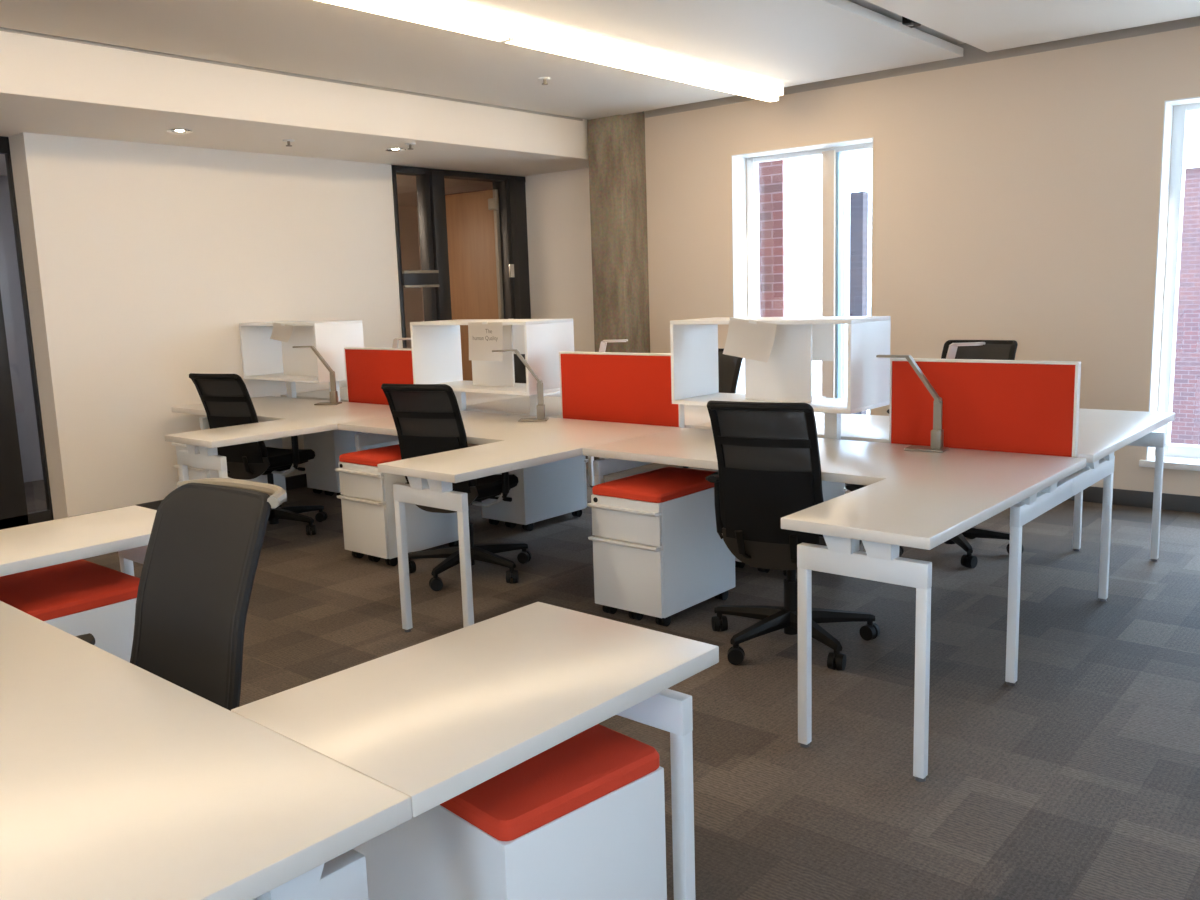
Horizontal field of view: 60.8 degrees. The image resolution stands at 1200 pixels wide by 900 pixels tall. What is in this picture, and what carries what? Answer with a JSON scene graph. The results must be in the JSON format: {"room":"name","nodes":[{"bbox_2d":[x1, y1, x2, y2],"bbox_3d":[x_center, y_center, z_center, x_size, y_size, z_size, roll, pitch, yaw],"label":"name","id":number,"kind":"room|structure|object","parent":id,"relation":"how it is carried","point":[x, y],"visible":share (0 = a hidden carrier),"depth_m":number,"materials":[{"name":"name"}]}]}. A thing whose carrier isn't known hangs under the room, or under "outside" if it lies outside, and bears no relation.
{"room":"open-plan office","nodes":[
{"label":"open-plan office","id":0,"kind":"room"},
{"bbox_2d":[0,176,43,481],"bbox_3d":[-6.017,-0.517,5.324,2.105,2.600,8.400,6,12,40],"label":"wall","id":1,"kind":"structure","parent":0,"point":[10,288],"depth_m":8.30,"materials":[{"name":"grey paint"}]},
{"bbox_2d":[9,132,402,519],"bbox_3d":[-2.616,-0.903,7.439,0.225,2.483,2.770,6,12,40],"label":"wall","id":2,"kind":"structure","parent":0,"point":[144,263],"depth_m":6.87,"materials":[{"name":"white paint"}]},
{"bbox_2d":[71,474,306,516],"bbox_3d":[-2.487,0.282,7.549,0.012,0.100,2.770,6,12,40],"label":"baseboard","id":3,"kind":"structure","parent":2,"relation":"attached to","point":[297,481],"depth_m":7.71,"materials":[{"name":"grey rubber"}]},
{"bbox_2d":[391,165,530,380],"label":"door","id":4,"kind":"structure","parent":2,"relation":"in","point":[474,245],"depth_m":9.33,"materials":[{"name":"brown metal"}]},
{"bbox_2d":[0,31,588,193],"bbox_3d":[-4.636,-1.955,5.602,3.440,0.337,11.000,6,12,40],"label":"ceiling","id":5,"kind":"structure","parent":0,"point":[49,86],"depth_m":6.26,"materials":[{"name":"white paint"}]},
{"bbox_2d":[167,128,192,133],"bbox_3d":[-2.563,-1.946,6.235,0.150,0.012,0.150,6,12,40],"label":"recessed light","id":6,"kind":"object","parent":5,"relation":"in","point":[174,130],"visible":1,"depth_m":6.24,"materials":[{"name":"silver metal"}]},
{"bbox_2d":[283,139,294,146],"bbox_3d":[-2.063,-2.034,6.774,0.080,0.040,0.080,6,12,40],"label":"sprinkler","id":7,"kind":"object","parent":5,"relation":"attached to","point":[288,141],"visible":1,"depth_m":6.76,"materials":[{"name":"white metal"}]},
{"bbox_2d":[0,27,582,120],"bbox_3d":[-3.506,-1.929,4.267,0.010,0.045,10.440,6,12,40],"label":"trim","id":8,"kind":"structure","parent":5,"relation":"attached to","point":[1,28],"depth_m":6.00,"materials":[{"name":"beige paint"}]},
{"bbox_2d":[385,147,405,150],"bbox_3d":[-1.465,-2.153,7.317,0.150,0.012,0.150,6,12,40],"label":"recessed light","id":9,"kind":"object","parent":5,"relation":"in","point":[389,148],"visible":1,"depth_m":7.32,"materials":[{"name":"white"}]},
{"bbox_2d":[404,143,415,149],"bbox_3d":[-1.318,-2.111,7.107,0.080,0.040,0.080,6,12,40],"label":"sprinkler","id":10,"kind":"object","parent":5,"relation":"attached to","point":[409,144],"visible":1,"depth_m":7.10,"materials":[{"name":"white metal"}]},
{"bbox_2d":[397,182,492,347],"bbox_3d":[-2.457,-1.418,10.219,3.340,2.620,4.600,6,12,40],"label":"wall","id":11,"kind":"structure","parent":0,"point":[407,202],"depth_m":12.66,"materials":[{"name":"beige paint"}]},
{"bbox_2d":[0,0,963,119],"bbox_3d":[-2.299,-1.822,3.293,3.010,0.050,10.500,6,12,40],"label":"ceiling panel","id":12,"kind":"object","parent":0,"point":[787,43],"visible":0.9,"depth_m":5.54,"materials":[{"name":"beige paint"}]},
{"bbox_2d":[317,0,514,41],"bbox_3d":[-1.300,-1.899,4.085,0.150,0.110,2.570,6,12,40],"label":"ceiling light","id":13,"kind":"object","parent":12,"relation":"attached to","point":[444,14],"visible":1,"depth_m":4.70,"materials":[{"name":"white plastic"}]},
{"bbox_2d":[538,77,550,84],"bbox_3d":[-0.352,-2.349,6.514,0.080,0.040,0.080,6,12,40],"label":"sprinkler","id":14,"kind":"object","parent":12,"relation":"attached to","point":[544,79],"visible":1,"depth_m":6.50,"materials":[{"name":"white metal"}]},
{"bbox_2d":[502,17,783,101],"bbox_3d":[0.365,-2.261,6.029,0.150,0.110,2.570,6,12,40],"label":"ceiling light","id":15,"kind":"object","parent":12,"relation":"attached to","point":[529,34],"visible":0.92,"depth_m":5.76,"materials":[{"name":"white"}]},
{"bbox_2d":[506,34,665,75],"bbox_3d":[-0.046,-2.135,5.554,0.074,0.032,1.268,6,12,40],"label":"diffuser","id":16,"kind":"object","parent":15,"relation":"attached to","point":[523,40],"depth_m":5.47,"materials":[{"name":"white"}]},
{"bbox_2d":[661,70,777,101],"bbox_3d":[0.778,-2.313,6.515,0.074,0.032,1.268,6,12,40],"label":"diffuser","id":17,"kind":"object","parent":15,"relation":"attached to","point":[684,77],"depth_m":6.44,"materials":[{"name":"white"}]},
{"bbox_2d":[523,168,594,351],"bbox_3d":[-0.176,-1.271,9.257,1.720,2.483,0.150,6,12,40],"label":"wall","id":18,"kind":"structure","parent":0,"point":[557,203],"depth_m":9.20,"materials":[{"name":"white paint"}]},
{"bbox_2d":[24,443,1199,899],"bbox_3d":[-1.941,0.944,3.886,15.200,0.100,11.480,6,12,40],"label":"floor","id":19,"kind":"structure","parent":0,"point":[1079,778],"depth_m":3.49,"materials":[{"name":"carpet"}]},
{"bbox_2d":[0,559,139,662],"bbox_3d":[-1.700,0.691,3.228,0.589,0.589,0.375,6,12,40],"label":"pedestal","id":20,"kind":"object","parent":19,"relation":"on","point":[78,597],"visible":0.22,"depth_m":3.05,"materials":[{"name":"red fabric"}]},
{"bbox_2d":[0,559,139,620],"bbox_3d":[-1.700,0.423,3.178,0.565,0.044,0.374,6,12,40],"label":"seat cushion","id":21,"kind":"object","parent":20,"relation":"on","point":[78,589],"depth_m":3.06,"materials":[{"name":"red fabric"}]},
{"bbox_2d":[0,505,156,576],"bbox_3d":[-2.466,0.626,3.329,1.912,0.735,1.555,6,12,40],"label":"desk","id":22,"kind":"object","parent":19,"relation":"on","point":[127,530],"visible":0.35,"depth_m":3.10,"materials":[{"name":"laminate"}]},
{"bbox_2d":[75,478,286,710],"bbox_3d":[-0.995,0.633,2.079,0.677,1.018,0.816,5,11,36],"label":"office chair","id":23,"kind":"object","parent":19,"relation":"on","point":[201,560],"visible":0.41,"depth_m":2.24,"materials":[{"name":"black fabric"}]},
{"bbox_2d":[171,438,286,506],"bbox_3d":[-2.491,0.160,6.892,0.375,0.545,0.589,6,12,40],"label":"pedestal","id":24,"kind":"object","parent":19,"relation":"on","point":[194,472],"visible":0.06,"depth_m":6.79,"materials":[{"name":"white paint"}]},
{"bbox_2d":[189,373,326,534],"bbox_3d":[-2.049,0.009,6.255,0.677,1.015,0.749,3,10,26],"label":"office chair","id":25,"kind":"object","parent":19,"relation":"on","point":[226,400],"visible":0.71,"depth_m":6.04,"materials":[{"name":"black fabric"}]},
{"bbox_2d":[164,396,398,480],"bbox_3d":[-2.137,0.143,6.319,1.848,0.735,1.530,6,12,40],"label":"desk","id":26,"kind":"object","parent":19,"relation":"on","point":[281,417],"visible":0.48,"depth_m":5.75,"materials":[{"name":"laminate"}]},
{"bbox_2d":[164,396,391,447],"bbox_3d":[-2.163,-0.200,6.248,1.848,0.034,1.485,6,12,40],"label":"countertop","id":27,"kind":"structure","parent":26,"relation":"on","point":[281,417],"depth_m":5.87,"materials":[{"name":"laminate"}]},
{"bbox_2d":[293,346,341,404],"bbox_3d":[-1.849,-0.488,6.665,0.285,0.384,0.100,-1,9,6],"label":"task lamp","id":28,"kind":"object","parent":26,"relation":"on","point":[333,393],"visible":1,"depth_m":6.65,"materials":[{"name":"silver metal"}]},
{"bbox_2d":[329,391,337,402],"bbox_3d":[-1.738,-0.346,6.677,0.042,0.077,0.044,-1,9,6],"label":"socket","id":29,"kind":"object","parent":28,"relation":"attached to","point":[333,394],"depth_m":6.66,"materials":[{"name":"silver metal"}]},
{"bbox_2d":[303,430,398,495],"bbox_3d":[-1.828,0.008,7.578,0.375,0.589,0.589,6,12,40],"label":"pedestal","id":30,"kind":"object","parent":19,"relation":"on","point":[321,474],"visible":0.23,"depth_m":7.33,"materials":[{"name":"white paint"}]},
{"bbox_2d":[0,601,718,899],"bbox_3d":[-0.981,0.773,2.097,1.912,0.735,1.535,6,12,41],"label":"desk","id":31,"kind":"object","parent":19,"relation":"on","point":[119,780],"visible":0.98,"depth_m":1.62,"materials":[{"name":"laminate"}]},
{"bbox_2d":[0,601,411,899],"bbox_3d":[-1.225,0.476,1.781,1.912,0.034,0.740,6,12,41],"label":"countertop","id":32,"kind":"structure","parent":31,"relation":"on","point":[119,780],"depth_m":1.46,"materials":[{"name":"laminate"}]},
{"bbox_2d":[335,444,458,565],"bbox_3d":[-1.098,0.286,5.669,0.375,0.589,0.589,6,12,40],"label":"pedestal","id":33,"kind":"object","parent":19,"relation":"on","point":[367,498],"visible":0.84,"depth_m":5.48,"materials":[{"name":"white paint"}]},
{"bbox_2d":[339,444,401,466],"bbox_3d":[-1.098,0.015,5.635,0.374,0.044,0.565,6,12,40],"label":"seat cushion","id":34,"kind":"object","parent":33,"relation":"on","point":[370,457],"depth_m":5.46,"materials":[{"name":"red fabric"}]},
{"bbox_2d":[281,387,593,486],"bbox_3d":[-1.171,-0.067,7.447,1.848,0.735,1.470,6,12,40],"label":"desk","id":35,"kind":"object","parent":19,"relation":"on","point":[471,397],"visible":0.09,"depth_m":7.10,"materials":[{"name":"laminate"}]},
{"bbox_2d":[239,320,363,400],"bbox_3d":[-2.086,-0.617,7.165,0.920,0.559,0.380,6,12,40],"label":"shelf","id":36,"kind":"object","parent":35,"relation":"on","point":[263,357],"visible":0.76,"depth_m":7.13,"materials":[{"name":"white laminate"}]},
{"bbox_2d":[270,322,292,341],"bbox_3d":[-2.156,-0.797,6.913,0.242,0.133,0.049,7,13,44],"label":"paper sheet","id":37,"kind":"object","parent":36,"relation":"hanging from","point":[280,332],"visible":1,"depth_m":6.91,"materials":[{"name":"beige paper"}]},
{"bbox_2d":[344,347,413,404],"bbox_3d":[-1.379,-0.459,6.575,0.800,0.394,0.036,6,12,40],"label":"screen","id":38,"kind":"object","parent":35,"relation":"attached to","point":[366,369],"visible":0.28,"depth_m":6.62,"materials":[{"name":"red fabric"}]},
{"bbox_2d":[392,338,410,347],"bbox_3d":[-1.304,-0.527,6.705,0.217,0.414,0.100,1,10,20],"label":"task lamp","id":39,"kind":"object","parent":35,"relation":"on","point":[396,340],"visible":0.31,"depth_m":6.68,"materials":[{"name":"silver metal"}]},
{"bbox_2d":[281,387,560,404],"bbox_3d":[-1.168,-0.416,7.410,1.848,0.034,1.425,6,12,40],"label":"countertop","id":40,"kind":"structure","parent":35,"relation":"on","point":[471,397],"depth_m":7.01,"materials":[{"name":"laminate"}]},
{"bbox_2d":[381,383,531,590],"bbox_3d":[-0.715,0.143,5.132,0.697,1.015,0.723,2,10,25],"label":"office chair","id":41,"kind":"object","parent":19,"relation":"on","point":[427,418],"visible":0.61,"depth_m":4.92,"materials":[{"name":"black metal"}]},
{"bbox_2d":[337,411,679,631],"bbox_3d":[-0.743,0.282,5.151,1.798,0.735,1.530,6,12,40],"label":"desk","id":42,"kind":"object","parent":19,"relation":"on","point":[506,444],"visible":0.63,"depth_m":4.38,"materials":[{"name":"laminate"}]},
{"bbox_2d":[337,411,679,482],"bbox_3d":[-0.769,-0.061,5.079,1.798,0.034,1.485,6,12,40],"label":"countertop","id":43,"kind":"structure","parent":42,"relation":"on","point":[506,444],"depth_m":4.72,"materials":[{"name":"laminate"}]},
{"bbox_2d":[492,349,548,421],"bbox_3d":[-0.428,-0.347,5.479,0.285,0.384,0.100,-1,9,5],"label":"task lamp","id":44,"kind":"object","parent":42,"relation":"on","point":[540,407],"visible":1,"depth_m":5.46,"materials":[{"name":"silver metal"}]},
{"bbox_2d":[559,351,684,427],"bbox_3d":[0.101,-0.311,5.335,0.803,0.394,0.036,6,12,40],"label":"screen","id":45,"kind":"object","parent":42,"relation":"attached to","point":[619,387],"visible":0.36,"depth_m":5.31,"materials":[{"name":"red fabric"}]},
{"bbox_2d":[353,724,666,899],"bbox_3d":[-0.209,0.833,2.023,0.375,0.589,0.589,-10,12,-42],"label":"pedestal","id":46,"kind":"object","parent":19,"relation":"on","point":[583,817],"visible":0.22,"depth_m":1.79,"materials":[{"name":"white paint"}]},
{"bbox_2d":[440,724,659,840],"bbox_3d":[-0.210,0.565,1.972,0.374,0.044,0.565,-10,12,-42],"label":"seat cushion","id":47,"kind":"object","parent":46,"relation":"on","point":[599,765],"depth_m":1.77,"materials":[{"name":"red fabric"}]},
{"bbox_2d":[514,354,525,382],"bbox_3d":[-0.815,-0.256,7.672,0.769,1.015,0.677,-9,12,-39],"label":"office chair","id":48,"kind":"object","parent":19,"relation":"on","point":[519,367],"visible":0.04,"depth_m":7.81,"materials":[{"name":"black fabric"}]},
{"bbox_2d":[482,455,588,530],"bbox_3d":[-0.403,0.150,6.383,0.375,0.589,0.589,6,12,40],"label":"pedestal","id":49,"kind":"object","parent":19,"relation":"on","point":[556,488],"visible":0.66,"depth_m":6.22,"materials":[{"name":"white paint"}]},
{"bbox_2d":[466,396,825,427],"bbox_3d":[0.224,0.072,6.278,1.798,0.735,1.470,6,12,40],"label":"desk","id":50,"kind":"object","parent":19,"relation":"on","point":[693,414],"visible":0.09,"depth_m":6.06,"materials":[{"name":"laminate"}]},
{"bbox_2d":[410,319,573,415],"bbox_3d":[-0.630,-0.472,5.944,0.960,0.559,0.380,6,12,40],"label":"shelf","id":51,"kind":"object","parent":50,"relation":"on","point":[435,345],"visible":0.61,"depth_m":5.89,"materials":[{"name":"white laminate"}]},
{"bbox_2d":[468,321,502,360],"bbox_3d":[-0.635,-0.603,5.661,0.275,0.216,0.014,6,12,41],"label":"paper sheet","id":52,"kind":"object","parent":51,"relation":"attached to","point":[485,337],"visible":1,"depth_m":5.66,"materials":[{"name":"beige paper"}]},
{"bbox_2d":[512,325,524,353],"bbox_3d":[-0.524,-0.676,6.079,0.260,0.209,0.011,6,12,41],"label":"paper sheet","id":53,"kind":"object","parent":51,"relation":"attached to","point":[518,330],"visible":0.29,"depth_m":6.04,"materials":[{"name":"beige paper"}]},
{"bbox_2d":[599,339,627,351],"bbox_3d":[0.050,-0.393,5.577,0.217,0.414,0.100,1,9,15],"label":"task lamp","id":54,"kind":"object","parent":50,"relation":"on","point":[603,343],"visible":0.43,"depth_m":5.55,"materials":[{"name":"silver metal"}]},
{"bbox_2d":[587,467,734,626],"bbox_3d":[0.283,0.416,4.560,0.375,0.589,0.589,6,12,40],"label":"pedestal","id":55,"kind":"object","parent":19,"relation":"on","point":[659,552],"visible":0.95,"depth_m":4.37,"materials":[{"name":"white paint"}]},
{"bbox_2d":[592,467,715,502],"bbox_3d":[0.283,0.145,4.527,0.374,0.044,0.565,6,12,40],"label":"seat cushion","id":56,"kind":"object","parent":55,"relation":"on","point":[666,484],"depth_m":4.39,"materials":[{"name":"red fabric"}]},
{"bbox_2d":[683,348,742,467],"bbox_3d":[0.573,-0.108,6.447,0.677,1.015,0.769,7,12,44],"label":"office chair","id":57,"kind":"object","parent":19,"relation":"on","point":[729,366],"visible":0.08,"depth_m":6.54,"materials":[{"name":"black fabric"}]},
{"bbox_2d":[735,481,846,575],"bbox_3d":[0.961,0.286,5.240,0.375,0.589,0.589,6,12,40],"label":"pedestal","id":58,"kind":"object","parent":19,"relation":"on","point":[830,490],"visible":0.09,"depth_m":5.18,"materials":[{"name":"white paint"}]},
{"bbox_2d":[705,401,879,670],"bbox_3d":[0.717,0.276,3.989,0.677,1.015,0.769,3,10,28],"label":"office chair","id":59,"kind":"object","parent":19,"relation":"on","point":[768,456],"visible":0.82,"depth_m":3.75,"materials":[{"name":"black plastic"}]},
{"bbox_2d":[582,427,1085,781],"bbox_3d":[0.669,0.422,3.977,1.880,0.735,1.515,6,12,40],"label":"desk","id":60,"kind":"object","parent":19,"relation":"on","point":[915,499],"visible":1,"depth_m":3.26,"materials":[{"name":"laminate"}]},
{"bbox_2d":[582,427,1085,549],"bbox_3d":[0.643,0.079,3.905,1.880,0.034,1.470,6,12,40],"label":"countertop","id":61,"kind":"structure","parent":60,"relation":"on","point":[915,499],"depth_m":3.54,"materials":[{"name":"laminate"}]},
{"bbox_2d":[876,355,948,452],"bbox_3d":[1.267,-0.194,4.161,0.285,0.384,0.100,4,11,33],"label":"task lamp","id":62,"kind":"object","parent":60,"relation":"on","point":[937,434],"visible":1,"depth_m":4.11,"materials":[{"name":"silver metal"}]},
{"bbox_2d":[930,429,943,448],"bbox_3d":[1.361,-0.044,4.126,0.042,0.077,0.044,4,11,33],"label":"socket","id":63,"kind":"object","parent":62,"relation":"attached to","point":[937,435],"depth_m":4.11,"materials":[{"name":"silver metal"}]},
{"bbox_2d":[889,358,1080,457],"bbox_3d":[1.533,-0.168,4.134,0.752,0.394,0.036,6,12,40],"label":"screen","id":64,"kind":"object","parent":60,"relation":"attached to","point":[1012,406],"visible":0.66,"depth_m":4.08,"materials":[{"name":"red fabric"}]},
{"bbox_2d":[691,408,1174,601],"bbox_3d":[1.630,0.213,5.099,1.880,0.735,1.470,6,12,40],"label":"desk","id":65,"kind":"object","parent":19,"relation":"on","point":[1101,433],"visible":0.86,"depth_m":4.67,"materials":[{"name":"laminate"}]},
{"bbox_2d":[670,316,890,439],"bbox_3d":[0.819,-0.327,4.730,0.933,0.559,0.380,6,12,40],"label":"shelf","id":66,"kind":"object","parent":65,"relation":"on","point":[786,377],"visible":0.77,"depth_m":4.67,"materials":[{"name":"white laminate"}]},
{"bbox_2d":[723,317,776,361],"bbox_3d":[0.661,-0.492,4.549,0.263,0.195,0.049,6,12,41],"label":"paper sheet","id":67,"kind":"object","parent":66,"relation":"hanging from","point":[748,339],"visible":1,"depth_m":4.55,"materials":[{"name":"beige paper"}]},
{"bbox_2d":[804,316,833,360],"bbox_3d":[0.982,-0.526,4.817,0.260,0.209,0.011,6,12,41],"label":"paper sheet","id":68,"kind":"object","parent":66,"relation":"attached to","point":[822,334],"visible":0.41,"depth_m":4.77,"materials":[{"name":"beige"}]},
{"bbox_2d":[691,408,1174,462],"bbox_3d":[1.634,-0.136,5.061,1.880,0.034,1.425,6,12,40],"label":"countertop","id":69,"kind":"structure","parent":65,"relation":"on","point":[1101,433],"depth_m":4.69,"materials":[{"name":"laminate"}]},
{"bbox_2d":[946,342,984,358],"bbox_3d":[1.528,-0.249,4.362,0.217,0.414,0.100,-2,9,-2],"label":"task lamp","id":70,"kind":"object","parent":65,"relation":"on","point":[951,353],"visible":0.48,"depth_m":4.33,"materials":[{"name":"silver metal"}]},
{"bbox_2d":[887,340,1023,567],"bbox_3d":[1.864,-0.011,5.348,0.697,1.085,0.723,6,12,40],"label":"office chair","id":71,"kind":"object","parent":19,"relation":"on","point":[992,349],"visible":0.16,"depth_m":5.39,"materials":[{"name":"black plastic"}]},
{"bbox_2d":[587,111,649,458],"bbox_3d":[0.197,-1.440,8.433,0.340,3.050,0.420,6,12,40],"label":"concrete column","id":72,"kind":"structure","parent":0,"point":[616,143],"depth_m":8.22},
{"bbox_2d":[848,0,963,44],"bbox_3d":[-1.105,-1.758,2.275,0.370,0.015,10.490,6,12,40],"label":"ceiling","id":73,"kind":"structure","parent":0,"point":[863,3],"depth_m":5.59,"materials":[{"name":"grey paint"}]},
{"bbox_2d":[902,16,920,27],"bbox_3d":[1.665,-2.305,5.459,0.060,0.080,0.120,6,12,40],"label":"ceiling sensor","id":74,"kind":"object","parent":73,"relation":"attached to","point":[905,21],"visible":0.49,"depth_m":5.43,"materials":[{"name":"black plastic"}]},
{"bbox_2d":[644,16,1199,495],"bbox_3d":[3.854,-1.129,5.713,9.000,3.050,0.326,6,12,40],"label":"wall","id":75,"kind":"structure","parent":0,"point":[1016,198],"depth_m":6.55,"materials":[{"name":"beige paint"}]},
{"bbox_2d":[731,137,872,414],"bbox_3d":[1.546,-1.153,7.633,1.210,2.135,0.305,6,12,40],"label":"window","id":76,"kind":"structure","parent":75,"relation":"attached to","point":[745,232],"depth_m":7.67,"materials":[{"name":"white plastic"}]},
{"bbox_2d":[1067,486,1199,512],"bbox_3d":[3.682,0.338,5.917,8.700,0.100,0.012,6,12,40],"label":"baseboard","id":77,"kind":"structure","parent":75,"relation":"attached to","point":[1174,502],"depth_m":6.22,"materials":[{"name":"grey rubber"}]},
{"bbox_2d":[1139,96,1199,470],"bbox_3d":[3.791,-0.926,5.752,1.215,2.130,0.305,6,12,40],"label":"window","id":78,"kind":"structure","parent":75,"relation":"attached to","point":[1176,456],"depth_m":6.11,"materials":[{"name":"white plastic"}]},
{"bbox_2d":[865,0,1199,51],"bbox_3d":[1.122,-1.480,0.425,5.655,0.050,10.500,6,12,40],"label":"ceiling panel","id":79,"kind":"object","parent":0,"point":[985,25],"visible":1,"depth_m":5.37,"materials":[{"name":"beige paint"}]},
{"bbox_3d":[-6.348,-0.116,3.295,0.050,2.463,4.810,6,12,40],"label":"wall","id":80,"kind":"structure","parent":0,"visible":0},
{"bbox_2d":[0,136,53,529],"bbox_3d":[-4.208,-0.581,5.792,0.050,2.463,1.852,6,12,40],"label":"door","id":81,"kind":"structure","parent":80,"relation":"in","point":[13,505],"depth_m":6.42,"materials":[{"name":"brown metal"}]},
{"label":"outside","id":82,"kind":"structure","parent":0,"visible":0},
{"bbox_3d":[25.702,1.122,22.994,70.000,0.200,52.620,6,12,40],"label":"ground","id":83,"kind":"structure","parent":82,"visible":0},
{"bbox_2d":[446,155,821,395],"bbox_3d":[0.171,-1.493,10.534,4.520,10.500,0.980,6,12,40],"label":"window pane","id":84,"kind":"structure","parent":83,"relation":"on","point":[790,190],"depth_m":8.78,"materials":[{"name":"clear glass"}]},
{"bbox_2d":[842,192,868,414],"bbox_3d":[3.176,-0.008,13.336,0.570,6.500,0.150,6,12,40],"label":"brick pier","id":85,"kind":"structure","parent":83,"relation":"on","point":[855,208],"depth_m":12.81,"materials":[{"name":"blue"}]},
{"bbox_2d":[1170,160,1199,444],"bbox_3d":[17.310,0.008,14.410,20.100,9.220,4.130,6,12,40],"label":"window pane","id":86,"kind":"structure","parent":83,"relation":"on","point":[1185,429],"depth_m":17.55,"materials":[{"name":"clear glass"}]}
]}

